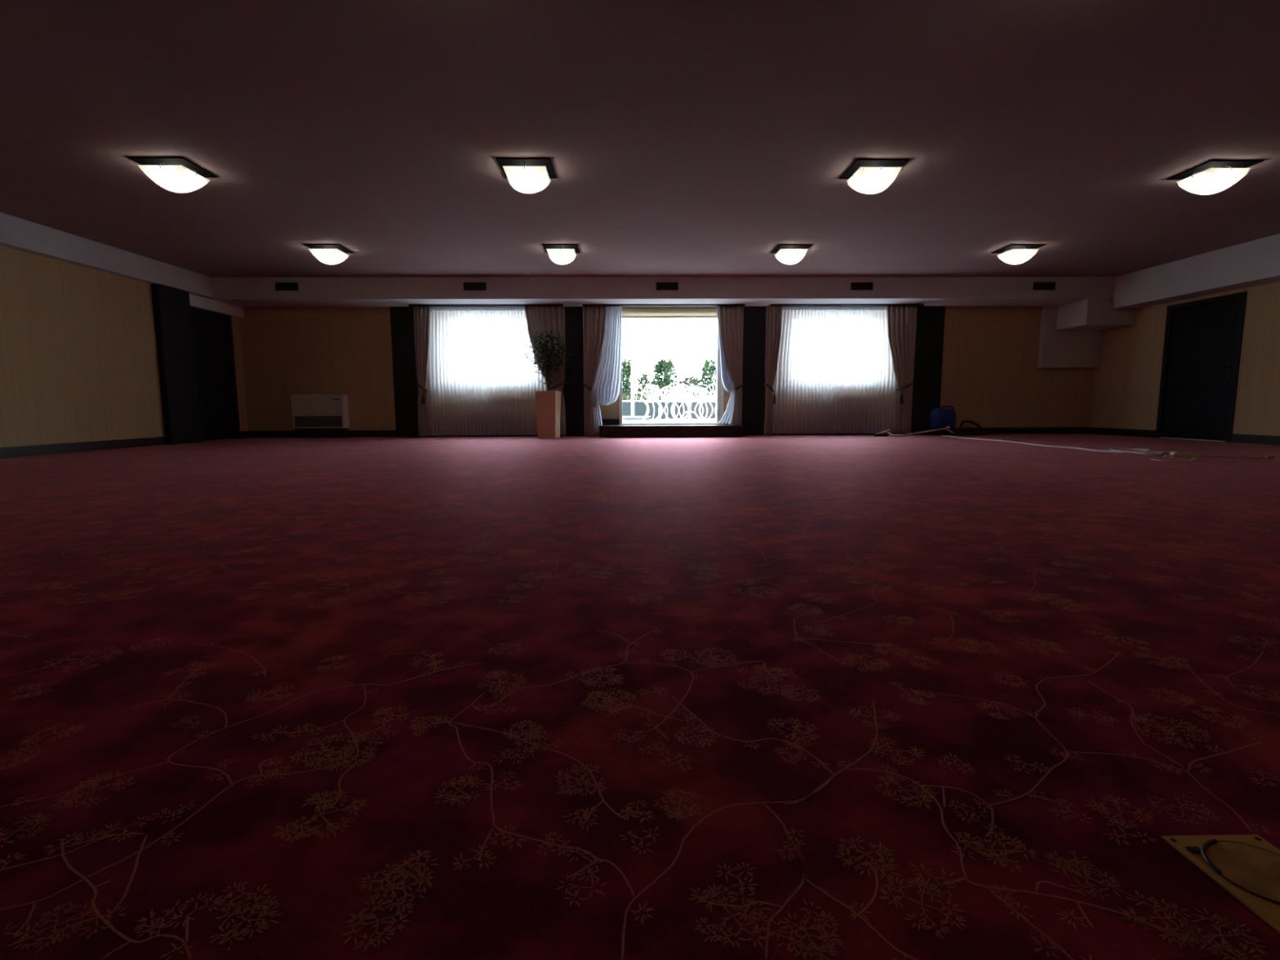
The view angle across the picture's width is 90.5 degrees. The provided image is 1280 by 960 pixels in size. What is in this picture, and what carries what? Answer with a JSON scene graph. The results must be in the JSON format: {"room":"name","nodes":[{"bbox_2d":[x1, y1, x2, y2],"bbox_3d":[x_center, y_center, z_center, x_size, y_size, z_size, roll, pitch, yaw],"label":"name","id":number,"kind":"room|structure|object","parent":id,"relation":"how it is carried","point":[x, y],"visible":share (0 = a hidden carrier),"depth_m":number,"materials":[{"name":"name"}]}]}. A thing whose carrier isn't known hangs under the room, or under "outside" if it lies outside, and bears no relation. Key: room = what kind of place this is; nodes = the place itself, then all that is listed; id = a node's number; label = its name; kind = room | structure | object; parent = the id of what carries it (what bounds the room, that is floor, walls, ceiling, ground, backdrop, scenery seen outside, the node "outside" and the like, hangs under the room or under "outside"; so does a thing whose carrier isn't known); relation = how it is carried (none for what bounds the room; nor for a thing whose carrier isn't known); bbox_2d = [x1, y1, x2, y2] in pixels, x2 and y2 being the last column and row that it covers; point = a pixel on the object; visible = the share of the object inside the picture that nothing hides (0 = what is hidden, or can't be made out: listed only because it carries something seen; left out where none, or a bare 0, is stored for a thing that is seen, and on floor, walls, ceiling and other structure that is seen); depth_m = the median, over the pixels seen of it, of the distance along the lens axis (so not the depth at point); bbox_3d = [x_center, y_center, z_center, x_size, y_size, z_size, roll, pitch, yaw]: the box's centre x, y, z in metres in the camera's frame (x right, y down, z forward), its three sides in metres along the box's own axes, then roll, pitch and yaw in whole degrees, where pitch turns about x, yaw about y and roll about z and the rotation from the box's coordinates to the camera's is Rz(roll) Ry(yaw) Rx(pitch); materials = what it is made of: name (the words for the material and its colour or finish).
{"room":"empty banquet hall","nodes":[
{"label":"empty banquet hall","id":0,"kind":"room"},
{"bbox_2d":[0,212,213,297],"bbox_3d":[-6.887,-2.246,2.759,0.130,0.321,15.250,0,7,-1],"label":"ceiling","id":1,"kind":"structure","parent":0,"point":[15,233],"depth_m":8.06,"materials":[{"name":"paint"}]},
{"bbox_2d":[0,245,248,447],"bbox_3d":[-7.056,-1.142,3.333,0.200,2.846,16.140,0,7,-1],"label":"wall","id":2,"kind":"structure","parent":0,"point":[79,362],"depth_m":7.91,"materials":[{"name":"wood"}]},
{"bbox_2d":[0,436,165,458],"bbox_3d":[-6.922,0.233,2.445,0.020,0.120,14.050,0,7,-1],"label":"baseboard","id":3,"kind":"structure","parent":2,"relation":"attached to","point":[59,448],"depth_m":7.89,"materials":[{"name":"brown wood"}]},
{"bbox_2d":[190,306,239,440],"bbox_3d":[-7.112,-1.738,10.533,0.125,2.150,1.200,0,7,-1],"label":"door","id":4,"kind":"structure","parent":2,"relation":"in","point":[212,331],"depth_m":10.63,"materials":[{"name":"brown wood"}]},
{"bbox_2d":[240,431,248,438],"bbox_3d":[-7.083,-0.812,11.352,0.020,0.120,0.250,0,7,-1],"label":"baseboard","id":5,"kind":"structure","parent":2,"relation":"attached to","point":[243,434],"depth_m":11.35,"materials":[{"name":"brown wood"}]},
{"bbox_2d":[151,284,244,444],"bbox_3d":[-7.032,-1.803,10.334,0.100,2.325,2.077,0,7,-1],"label":"wall","id":6,"kind":"structure","parent":0,"point":[171,306],"depth_m":9.58,"materials":[{"name":"black paint"}]},
{"bbox_2d":[390,306,420,436],"bbox_3d":[-4.210,-1.925,11.389,0.420,2.300,0.060,0,7,-1],"label":"column","id":7,"kind":"structure","parent":0,"point":[402,318],"depth_m":11.36,"materials":[{"name":"brown wood"}]},
{"bbox_2d":[534,391,560,438],"bbox_3d":[-1.568,-1.123,10.897,0.356,0.800,0.356,1,7,8],"label":"planter","id":8,"kind":"object","parent":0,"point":[548,403],"depth_m":10.75,"materials":[{"name":"brown wood"}]},
{"bbox_2d":[563,306,585,435],"bbox_3d":[-1.203,-1.943,11.442,0.385,2.300,0.060,0,7,-1],"label":"wall","id":9,"kind":"structure","parent":0,"point":[573,390],"depth_m":11.42,"materials":[{"name":"brown wood"}]},
{"bbox_2d":[0,433,1279,959],"bbox_3d":[0.758,0.175,3.629,15.820,0.100,16.180,0,7,-1],"label":"floor","id":10,"kind":"structure","parent":0,"point":[865,696],"depth_m":1.21,"materials":[{"name":"carpet"}]},
{"bbox_2d":[290,394,349,437],"bbox_3d":[-5.720,-1.145,11.371,0.910,0.764,0.223,0,7,-1],"label":"heater","id":11,"kind":"object","parent":10,"relation":"on","point":[313,415],"visible":1,"depth_m":11.28,"materials":[{"name":"metal"}]},
{"bbox_2d":[293,416,342,426],"bbox_3d":[-5.723,-1.039,11.297,0.840,0.192,0.025,0,7,-1],"label":"grille","id":12,"kind":"object","parent":11,"relation":"attached to","point":[299,421],"depth_m":11.30,"materials":[{"name":"grey metal"}]},
{"bbox_2d":[469,435,517,436],"bbox_3d":[-2.657,-1.152,11.486,0.900,0.730,0.103,0,7,-1],"label":"heater","id":13,"kind":"object","parent":10,"relation":"on","point":[469,435],"visible":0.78,"depth_m":11.51,"materials":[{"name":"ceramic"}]},
{"bbox_2d":[522,330,573,438],"bbox_3d":[-1.567,-1.623,10.840,0.887,1.807,0.698,1,7,8],"label":"potted plant","id":14,"kind":"object","parent":10,"relation":"on","point":[548,402],"visible":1,"depth_m":10.75,"materials":[{"name":"green plant"}]},
{"bbox_2d":[599,424,743,437],"bbox_3d":[0.554,-0.872,11.267,2.550,0.200,0.720,0,7,-1],"label":"platform","id":15,"kind":"object","parent":10,"relation":"on","point":[612,430],"visible":0.99,"depth_m":10.91,"materials":[{"name":"brown wood"}]},
{"bbox_2d":[873,405,986,436],"bbox_3d":[5.149,-1.052,11.238,2.208,0.527,0.484,-1,7,-8],"label":"vacuum cleaner","id":16,"kind":"object","parent":10,"relation":"on","point":[942,420],"visible":1,"depth_m":11.15,"materials":[{"name":"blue plastic"}]},
{"bbox_2d":[929,408,956,427],"bbox_3d":[5.398,-1.111,11.306,0.344,0.346,0.350,0,7,-1],"label":"tub","id":17,"kind":"object","parent":16,"relation":"in","point":[939,417],"depth_m":11.15,"materials":[{"name":"plastic"}]},
{"bbox_2d":[939,435,1177,455],"bbox_3d":[5.600,-0.519,8.850,0.671,0.030,4.468,0,7,-1],"label":"extension cord","id":18,"kind":"object","parent":10,"relation":"on","point":[1144,451],"visible":0.94,"depth_m":7.44,"materials":[{"name":"white plastic"}]},
{"bbox_2d":[1150,456,1197,462],"bbox_3d":[5.154,-0.208,6.151,0.325,0.036,0.343,-5,8,-36],"label":"plug","id":19,"kind":"object","parent":10,"relation":"on","point":[1194,459],"visible":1,"depth_m":6.04,"materials":[{"name":"white plastic"}]},
{"bbox_2d":[1164,453,1199,457],"bbox_3d":[5.528,-0.253,6.478,0.308,0.046,0.064,1,7,7],"label":"power strip","id":20,"kind":"object","parent":10,"relation":"on","point":[1171,455],"visible":1,"depth_m":6.45,"materials":[{"name":"beige plastic"}]},
{"bbox_2d":[1160,834,1279,933],"bbox_3d":[0.727,0.462,0.727,0.125,0.007,0.166,0,7,-1],"label":"floor outlet cover","id":21,"kind":"object","parent":10,"relation":"on","point":[1247,866],"visible":1,"depth_m":0.76,"materials":[{"name":"gold metal"}]},
{"bbox_2d":[1200,455,1266,458],"bbox_3d":[5.946,-0.232,6.420,0.574,0.014,0.087,4,8,33],"label":"cable","id":22,"kind":"object","parent":10,"relation":"on","point":[1200,455],"visible":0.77,"depth_m":6.39,"materials":[{"name":"red plastic"}]},
{"bbox_2d":[1265,455,1275,458],"bbox_3d":[6.253,-0.229,6.300,0.105,0.034,0.034,-2,7,-16],"label":"plug","id":23,"kind":"object","parent":10,"relation":"on","point":[1266,456],"visible":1,"depth_m":6.29,"materials":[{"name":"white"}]},
{"bbox_2d":[0,0,1279,277],"bbox_3d":[0.746,-2.612,3.393,15.820,0.200,16.720,0,7,-1],"label":"ceiling","id":24,"kind":"structure","parent":0,"point":[680,138],"depth_m":4.84,"materials":[{"name":"paint"}]},
{"bbox_2d":[127,156,217,192],"bbox_3d":[-4.088,-2.647,5.587,0.464,0.206,0.464,0,7,-1],"label":"ceiling lamp","id":25,"kind":"object","parent":24,"relation":"attached to","point":[174,174],"visible":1,"depth_m":5.46,"materials":[{"name":"white glass"}]},
{"bbox_2d":[302,244,354,264],"bbox_3d":[-4.141,-2.985,8.467,0.464,0.206,0.464,0,7,-1],"label":"ceiling lamp","id":26,"kind":"object","parent":24,"relation":"attached to","point":[329,254],"visible":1,"depth_m":8.34,"materials":[{"name":"white glass"}]},
{"bbox_2d":[495,157,556,193],"bbox_3d":[-0.999,-2.665,5.641,0.464,0.206,0.464,0,7,-1],"label":"ceiling lamp","id":27,"kind":"object","parent":24,"relation":"attached to","point":[526,175],"visible":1,"depth_m":5.50,"materials":[{"name":"white glass"}]},
{"bbox_2d":[542,244,580,264],"bbox_3d":[-1.051,-3.003,8.521,0.464,0.206,0.464,0,7,-1],"label":"ceiling lamp","id":28,"kind":"object","parent":24,"relation":"attached to","point":[560,254],"visible":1,"depth_m":8.38,"materials":[{"name":"white glass"}]},
{"bbox_2d":[770,244,813,264],"bbox_3d":[2.038,-3.021,8.574,0.464,0.206,0.464,0,7,-1],"label":"ceiling lamp","id":29,"kind":"object","parent":24,"relation":"attached to","point":[787,254],"visible":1,"depth_m":8.43,"materials":[{"name":"white glass"}]},
{"bbox_2d":[839,159,910,194],"bbox_3d":[2.090,-2.683,5.694,0.464,0.206,0.464,0,7,-1],"label":"ceiling lamp","id":30,"kind":"object","parent":24,"relation":"attached to","point":[868,176],"visible":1,"depth_m":5.56,"materials":[{"name":"white glass"}]},
{"bbox_2d":[991,244,1045,264],"bbox_3d":[5.128,-3.040,8.628,0.464,0.206,0.464,0,7,-1],"label":"ceiling lamp","id":31,"kind":"object","parent":24,"relation":"attached to","point":[1012,254],"visible":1,"depth_m":8.50,"materials":[{"name":"white glass"}]},
{"bbox_2d":[1166,160,1263,195],"bbox_3d":[5.180,-2.702,5.748,0.464,0.206,0.464,0,7,-1],"label":"ceiling lamp","id":32,"kind":"object","parent":24,"relation":"attached to","point":[1212,176],"visible":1,"depth_m":5.63,"materials":[{"name":"white glass"}]},
{"bbox_2d":[208,276,1115,307],"bbox_3d":[0.611,-3.220,10.907,15.420,0.346,0.890,0,7,-1],"label":"ceiling","id":33,"kind":"structure","parent":0,"point":[568,291],"depth_m":10.50,"materials":[{"name":"paint"}]},
{"bbox_2d":[275,282,298,290],"bbox_3d":[-5.760,-3.153,10.344,0.370,0.130,0.014,0,7,-1],"label":"ceiling vent","id":34,"kind":"object","parent":33,"relation":"in","point":[278,286],"visible":1,"depth_m":10.34,"materials":[{"name":"black metal"}]},
{"bbox_2d":[463,282,486,290],"bbox_3d":[-2.705,-3.171,10.397,0.370,0.130,0.014,0,7,-1],"label":"ceiling vent","id":35,"kind":"object","parent":33,"relation":"in","point":[467,286],"visible":1,"depth_m":10.39,"materials":[{"name":"black metal"}]},
{"bbox_2d":[408,304,563,307],"bbox_3d":[-2.671,-3.039,11.075,2.660,0.026,0.180,0,7,-1],"label":"rail","id":36,"kind":"object","parent":33,"relation":"attached to","point":[410,305],"visible":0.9,"depth_m":11.00,"materials":[{"name":"grey metal"}]},
{"bbox_2d":[413,306,430,436],"bbox_3d":[-3.805,-1.894,11.136,0.298,2.251,0.182,2,7,21],"label":"curtain","id":37,"kind":"object","parent":36,"relation":"hanging from","point":[421,314],"visible":1,"depth_m":11.12,"materials":[{"name":"beige fabric"}]},
{"bbox_2d":[427,306,492,435],"bbox_3d":[-3.202,-1.913,11.256,1.102,2.246,0.065,0,7,-1],"label":"sheer curtain","id":38,"kind":"object","parent":36,"relation":"hanging from","point":[459,378],"visible":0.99,"depth_m":11.26,"materials":[{"name":"white fabric"}]},
{"bbox_2d":[486,306,546,435],"bbox_3d":[-2.137,-1.923,11.306,1.099,2.246,0.083,0,7,-1],"label":"sheer curtain","id":39,"kind":"object","parent":36,"relation":"hanging from","point":[514,383],"visible":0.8,"depth_m":11.32,"materials":[{"name":"white fabric"}]},
{"bbox_2d":[524,306,566,435],"bbox_3d":[-1.651,-1.911,11.209,0.697,2.251,0.171,0,7,3],"label":"curtain","id":40,"kind":"object","parent":36,"relation":"hanging from","point":[539,319],"visible":0.56,"depth_m":11.12,"materials":[{"name":"beige fabric"}]},
{"bbox_2d":[582,303,745,306],"bbox_3d":[0.413,-3.057,11.129,2.830,0.026,0.180,0,7,-1],"label":"rail","id":41,"kind":"object","parent":33,"relation":"attached to","point":[696,304],"visible":0.94,"depth_m":11.06,"materials":[{"name":"grey metal"}]},
{"bbox_2d":[582,306,605,435],"bbox_3d":[-0.799,-1.916,11.226,0.418,2.251,0.199,0,7,-1],"label":"curtain","id":42,"kind":"object","parent":41,"relation":"hanging from","point":[593,317],"visible":0.94,"depth_m":11.19,"materials":[{"name":"beige fabric"}]},
{"bbox_2d":[590,306,622,431],"bbox_3d":[-0.606,-1.946,11.200,0.598,2.186,0.224,0,7,-1],"label":"sheer curtain","id":43,"kind":"object","parent":41,"relation":"hanging from","point":[606,387],"visible":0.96,"depth_m":11.20,"materials":[{"name":"white fabric"}]},
{"bbox_2d":[716,306,736,423],"bbox_3d":[1.535,-2.025,11.224,0.377,2.051,0.235,0,7,-1],"label":"sheer curtain","id":44,"kind":"object","parent":41,"relation":"hanging from","point":[727,418],"visible":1,"depth_m":11.24,"materials":[{"name":"white fabric"}]},
{"bbox_2d":[718,306,743,424],"bbox_3d":[1.615,-1.932,11.283,0.461,2.251,0.171,0,7,-1],"label":"curtain","id":45,"kind":"object","parent":41,"relation":"hanging from","point":[732,317],"visible":0.88,"depth_m":11.22,"materials":[{"name":"beige fabric"}]},
{"bbox_2d":[655,282,678,290],"bbox_3d":[0.447,-3.190,10.452,0.370,0.130,0.014,0,7,-1],"label":"ceiling vent","id":46,"kind":"object","parent":33,"relation":"in","point":[659,286],"visible":1,"depth_m":10.46,"materials":[{"name":"black metal"}]},
{"bbox_2d":[768,303,924,306],"bbox_3d":[3.628,-3.076,11.185,2.700,0.026,0.180,0,7,-1],"label":"rail","id":47,"kind":"object","parent":33,"relation":"attached to","point":[771,304],"visible":1,"depth_m":11.11,"materials":[{"name":"grey metal"}]},
{"bbox_2d":[763,306,782,434],"bbox_3d":[2.340,-1.931,11.247,0.281,2.251,0.196,4,8,31],"label":"curtain","id":48,"kind":"object","parent":47,"relation":"hanging from","point":[773,313],"visible":1,"depth_m":11.22,"materials":[{"name":"beige fabric"}]},
{"bbox_2d":[773,306,838,434],"bbox_3d":[2.942,-1.949,11.362,1.216,2.246,0.071,0,7,-1],"label":"sheer curtain","id":49,"kind":"object","parent":47,"relation":"hanging from","point":[805,386],"visible":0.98,"depth_m":11.37,"materials":[{"name":"white fabric"}]},
{"bbox_2d":[836,306,897,433],"bbox_3d":[4.063,-1.959,11.414,1.143,2.246,0.084,0,7,-1],"label":"sheer curtain","id":50,"kind":"object","parent":47,"relation":"hanging from","point":[867,384],"visible":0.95,"depth_m":11.43,"materials":[{"name":"white fabric"}]},
{"bbox_2d":[887,305,916,434],"bbox_3d":[4.607,-1.943,11.278,0.523,2.251,0.192,-1,7,-11],"label":"curtain","id":51,"kind":"object","parent":47,"relation":"hanging from","point":[901,320],"visible":0.99,"depth_m":11.26,"materials":[{"name":"beige fabric"}]},
{"bbox_2d":[850,282,873,290],"bbox_3d":[3.676,-3.209,10.508,0.370,0.130,0.014,0,7,-1],"label":"ceiling vent","id":52,"kind":"object","parent":33,"relation":"in","point":[854,286],"visible":1,"depth_m":10.51,"materials":[{"name":"black metal"}]},
{"bbox_2d":[1032,281,1055,289],"bbox_3d":[6.728,-3.227,10.561,0.370,0.130,0.014,0,7,-1],"label":"ceiling vent","id":53,"kind":"object","parent":33,"relation":"in","point":[1037,285],"visible":1,"depth_m":10.56,"materials":[{"name":"black metal"}]},
{"bbox_2d":[239,306,1093,435],"bbox_3d":[0.605,-2.151,11.672,15.820,2.846,0.380,0,7,-1],"label":"wall","id":54,"kind":"structure","parent":0,"point":[992,377],"depth_m":11.49,"materials":[{"name":"paper"}]},
{"bbox_2d":[248,430,395,437],"bbox_3d":[-5.756,-0.836,11.509,2.680,0.120,0.020,0,7,-1],"label":"baseboard","id":55,"kind":"structure","parent":54,"relation":"attached to","point":[351,433],"depth_m":11.50,"materials":[{"name":"brown wood"}]},
{"bbox_2d":[421,434,562,436],"bbox_3d":[-2.696,-0.854,11.563,2.600,0.120,0.020,0,7,-1],"label":"baseboard","id":56,"kind":"structure","parent":54,"relation":"attached to","point":[528,434],"depth_m":11.55,"materials":[{"name":"brown wood"}]},
{"bbox_2d":[601,418,619,425],"bbox_3d":[-0.693,-1.060,11.576,0.630,0.110,0.018,0,7,-1],"label":"baseboard","id":57,"kind":"structure","parent":54,"relation":"attached to","point":[605,421],"depth_m":11.57,"materials":[{"name":"brown wood"}]},
{"bbox_2d":[618,309,723,424],"bbox_3d":[0.571,-2.049,11.638,1.910,2.070,0.310,0,7,-1],"label":"door","id":58,"kind":"structure","parent":54,"relation":"in","point":[626,313],"depth_m":11.48,"materials":[{"name":"white paint"}]},
{"bbox_2d":[764,432,906,435],"bbox_3d":[3.632,-0.892,11.673,2.700,0.120,0.020,0,7,-1],"label":"baseboard","id":59,"kind":"structure","parent":54,"relation":"attached to","point":[873,433],"depth_m":11.65,"materials":[{"name":"brown wood"}]},
{"bbox_2d":[939,426,1088,434],"bbox_3d":[6.907,-0.911,11.730,2.830,0.120,0.020,0,7,-1],"label":"baseboard","id":60,"kind":"structure","parent":54,"relation":"attached to","point":[1036,429],"depth_m":11.73,"materials":[{"name":"brown wood"}]},
{"bbox_2d":[1037,305,1102,368],"bbox_3d":[7.796,-2.591,11.493,1.040,1.095,0.130,0,7,-1],"label":"panel","id":61,"kind":"object","parent":54,"relation":"attached to","point":[1058,348],"visible":0.79,"depth_m":11.45,"materials":[{"name":"paint"}]},
{"bbox_2d":[742,306,766,435],"bbox_3d":[2.056,-1.962,11.498,0.435,2.300,0.060,0,7,-1],"label":"wall","id":62,"kind":"structure","parent":0,"point":[753,389],"depth_m":11.47,"materials":[{"name":"black paint"}]},
{"bbox_2d":[911,306,945,434],"bbox_3d":[5.238,-1.981,11.554,0.500,2.300,0.060,0,7,-1],"label":"wall","id":63,"kind":"structure","parent":0,"point":[930,321],"depth_m":11.51,"materials":[{"name":"black paint"}]},
{"bbox_2d":[1088,281,1279,439],"bbox_3d":[8.562,-1.235,3.605,0.200,2.846,16.140,0,7,-1],"label":"wall","id":64,"kind":"structure","parent":0,"point":[1126,384],"depth_m":10.23,"materials":[{"name":"paper"}]},
{"bbox_2d":[1056,298,1136,329],"bbox_3d":[7.907,-2.879,11.089,0.830,0.430,0.870,0,7,-1],"label":"box","id":65,"kind":"object","parent":64,"relation":"attached to","point":[1086,313],"visible":0.71,"depth_m":10.68,"materials":[{"name":"paint"}]},
{"bbox_2d":[1088,426,1155,437],"bbox_3d":[8.325,-0.832,11.009,0.020,0.120,1.480,0,7,-1],"label":"baseboard","id":66,"kind":"structure","parent":64,"relation":"attached to","point":[1108,431],"depth_m":10.92,"materials":[{"name":"brown wood"}]},
{"bbox_2d":[1155,291,1247,442],"bbox_3d":[8.384,-1.642,9.505,0.125,2.080,1.300,0,7,-1],"label":"door","id":67,"kind":"structure","parent":64,"relation":"in","point":[1203,338],"depth_m":9.47,"materials":[{"name":"brown wood"}]},
{"bbox_2d":[1231,433,1279,444],"bbox_3d":[8.482,0.184,2.350,0.020,0.120,13.320,0,7,-1],"label":"baseboard","id":68,"kind":"structure","parent":64,"relation":"attached to","point":[1242,438],"depth_m":8.61,"materials":[{"name":"brown wood"}]},
{"bbox_2d":[1112,233,1279,308],"bbox_3d":[8.260,-2.239,3.034,0.410,0.516,15.250,0,7,-1],"label":"ceiling","id":69,"kind":"structure","parent":0,"point":[1256,262],"depth_m":8.99,"materials":[{"name":"paint"}]},
{"label":"outside","id":70,"kind":"structure","parent":0,"visible":0},
{"bbox_2d":[622,418,716,423],"bbox_3d":[0.719,-1.346,15.726,30.000,0.300,7.480,0,7,-1],"label":"terrace","id":71,"kind":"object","parent":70,"point":[709,420],"visible":0.1,"depth_m":13.81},
{"bbox_2d":[622,400,648,422],"bbox_3d":[-0.152,-1.419,13.174,0.670,0.464,0.520,0,7,-1],"label":"side table","id":72,"kind":"object","parent":71,"relation":"on","point":[645,401],"visible":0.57,"depth_m":12.93,"materials":[{"name":"white paint"}]},
{"bbox_2d":[622,402,678,418],"bbox_3d":[-0.603,-1.835,16.793,3.200,0.432,0.560,0,7,-1],"label":"planter box","id":73,"kind":"object","parent":71,"relation":"on","point":[640,408],"visible":0.17,"depth_m":16.52,"materials":[{"name":"concrete"}]},
{"bbox_2d":[622,357,636,398],"bbox_3d":[-0.374,-2.640,16.756,0.649,1.172,0.617,0,7,-1],"label":"shrub","id":74,"kind":"object","parent":73,"relation":"on","point":[626,369],"visible":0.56,"depth_m":16.59,"materials":[{"name":"green plant"}]},
{"bbox_2d":[622,390,648,402],"bbox_3d":[-0.190,-2.223,16.712,0.926,0.354,0.532,0,7,-1],"label":"grass tuft","id":75,"kind":"object","parent":73,"relation":"on","point":[628,397],"visible":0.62,"depth_m":16.59,"materials":[{"name":"green plant"}]},
{"bbox_2d":[635,372,653,399],"bbox_3d":[0.116,-2.469,16.805,0.508,0.818,0.540,3,8,27],"label":"shrub","id":76,"kind":"object","parent":73,"relation":"in","point":[644,376],"visible":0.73,"depth_m":16.70,"materials":[{"name":"green plant"}]},
{"bbox_2d":[649,358,679,397],"bbox_3d":[0.646,-2.630,16.727,0.831,1.151,0.821,0,7,-1],"label":"shrub","id":77,"kind":"object","parent":73,"relation":"on","point":[663,366],"visible":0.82,"depth_m":16.53,"materials":[{"name":"green plant"}]},
{"bbox_2d":[651,394,679,402],"bbox_3d":[0.705,-2.192,16.713,0.839,0.287,0.510,0,7,-1],"label":"grass tuft","id":78,"kind":"object","parent":73,"relation":"on","point":[660,398],"visible":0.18,"depth_m":16.63,"materials":[{"name":"green plant"}]},
{"bbox_2d":[622,318,688,421],"bbox_3d":[-0.173,-2.793,14.774,2.495,2.801,2.495,-3,7,-23],"label":"parasol","id":79,"kind":"object","parent":71,"relation":"on","point":[626,322],"visible":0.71,"depth_m":14.88,"materials":[{"name":"fabric"}]},
{"bbox_2d":[640,384,671,422],"bbox_3d":[0.367,-1.692,14.007,0.607,0.810,0.503,3,8,29],"label":"garden chair","id":80,"kind":"object","parent":71,"relation":"on","point":[650,399],"visible":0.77,"depth_m":13.82,"materials":[{"name":"white paint"}]},
{"bbox_2d":[653,386,678,420],"bbox_3d":[0.645,-1.840,15.254,0.607,0.810,0.503,-1,7,-6],"label":"garden chair","id":81,"kind":"object","parent":71,"relation":"on","point":[665,386],"visible":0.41,"depth_m":15.05,"materials":[{"name":"white paint"}]},
{"bbox_2d":[654,382,687,422],"bbox_3d":[0.627,-1.566,12.919,0.607,0.810,0.503,-3,7,-21],"label":"garden chair","id":82,"kind":"object","parent":71,"relation":"on","point":[673,399],"visible":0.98,"depth_m":12.73,"materials":[{"name":"white paint"}]},
{"bbox_2d":[671,384,702,422],"bbox_3d":[0.996,-1.632,13.472,0.607,0.810,0.503,-3,7,-21],"label":"garden chair","id":83,"kind":"object","parent":71,"relation":"on","point":[691,393],"visible":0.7,"depth_m":13.58,"materials":[{"name":"white paint"}]},
{"bbox_2d":[672,387,705,421],"bbox_3d":[1.121,-1.704,14.342,0.750,0.720,0.750,0,7,-1],"label":"garden table","id":84,"kind":"object","parent":71,"relation":"on","point":[691,388],"visible":0.62,"depth_m":14.30,"materials":[{"name":"white paint"}]},
{"bbox_2d":[682,386,706,420],"bbox_3d":[1.304,-1.844,15.265,0.607,0.810,0.503,1,7,9],"label":"garden chair","id":85,"kind":"object","parent":71,"relation":"on","point":[686,402],"visible":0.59,"depth_m":15.10,"materials":[{"name":"white paint"}]},
{"bbox_2d":[678,401,716,418],"bbox_3d":[2.567,-1.854,16.848,3.060,0.432,0.560,0,7,-1],"label":"planter box","id":86,"kind":"object","parent":71,"relation":"on","point":[713,403],"visible":0.26,"depth_m":16.55,"materials":[{"name":"concrete"}]},
{"bbox_2d":[678,375,702,400],"bbox_3d":[1.321,-2.408,16.772,0.762,0.696,0.752,0,7,-1],"label":"shrub","id":87,"kind":"object","parent":86,"relation":"on","point":[695,381],"visible":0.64,"depth_m":16.59,"materials":[{"name":"green plant"}]},
{"bbox_2d":[698,357,716,399],"bbox_3d":[1.814,-2.642,16.746,0.623,1.161,0.573,-7,9,-44],"label":"shrub","id":88,"kind":"object","parent":86,"relation":"on","point":[704,370],"visible":0.8,"depth_m":16.63,"materials":[{"name":"green plant"}]},
{"bbox_2d":[695,382,716,422],"bbox_3d":[1.447,-1.565,12.884,0.607,0.810,0.503,3,7,24],"label":"garden chair","id":89,"kind":"object","parent":71,"relation":"on","point":[713,384],"visible":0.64,"depth_m":13.05,"materials":[{"name":"white paint"}]},
{"bbox_2d":[706,391,716,421],"bbox_3d":[1.820,-1.742,14.380,0.503,0.810,0.607,-2,7,-16],"label":"garden chair","id":90,"kind":"object","parent":71,"relation":"on","point":[712,391],"visible":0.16,"depth_m":14.49,"materials":[{"name":"white paint"}]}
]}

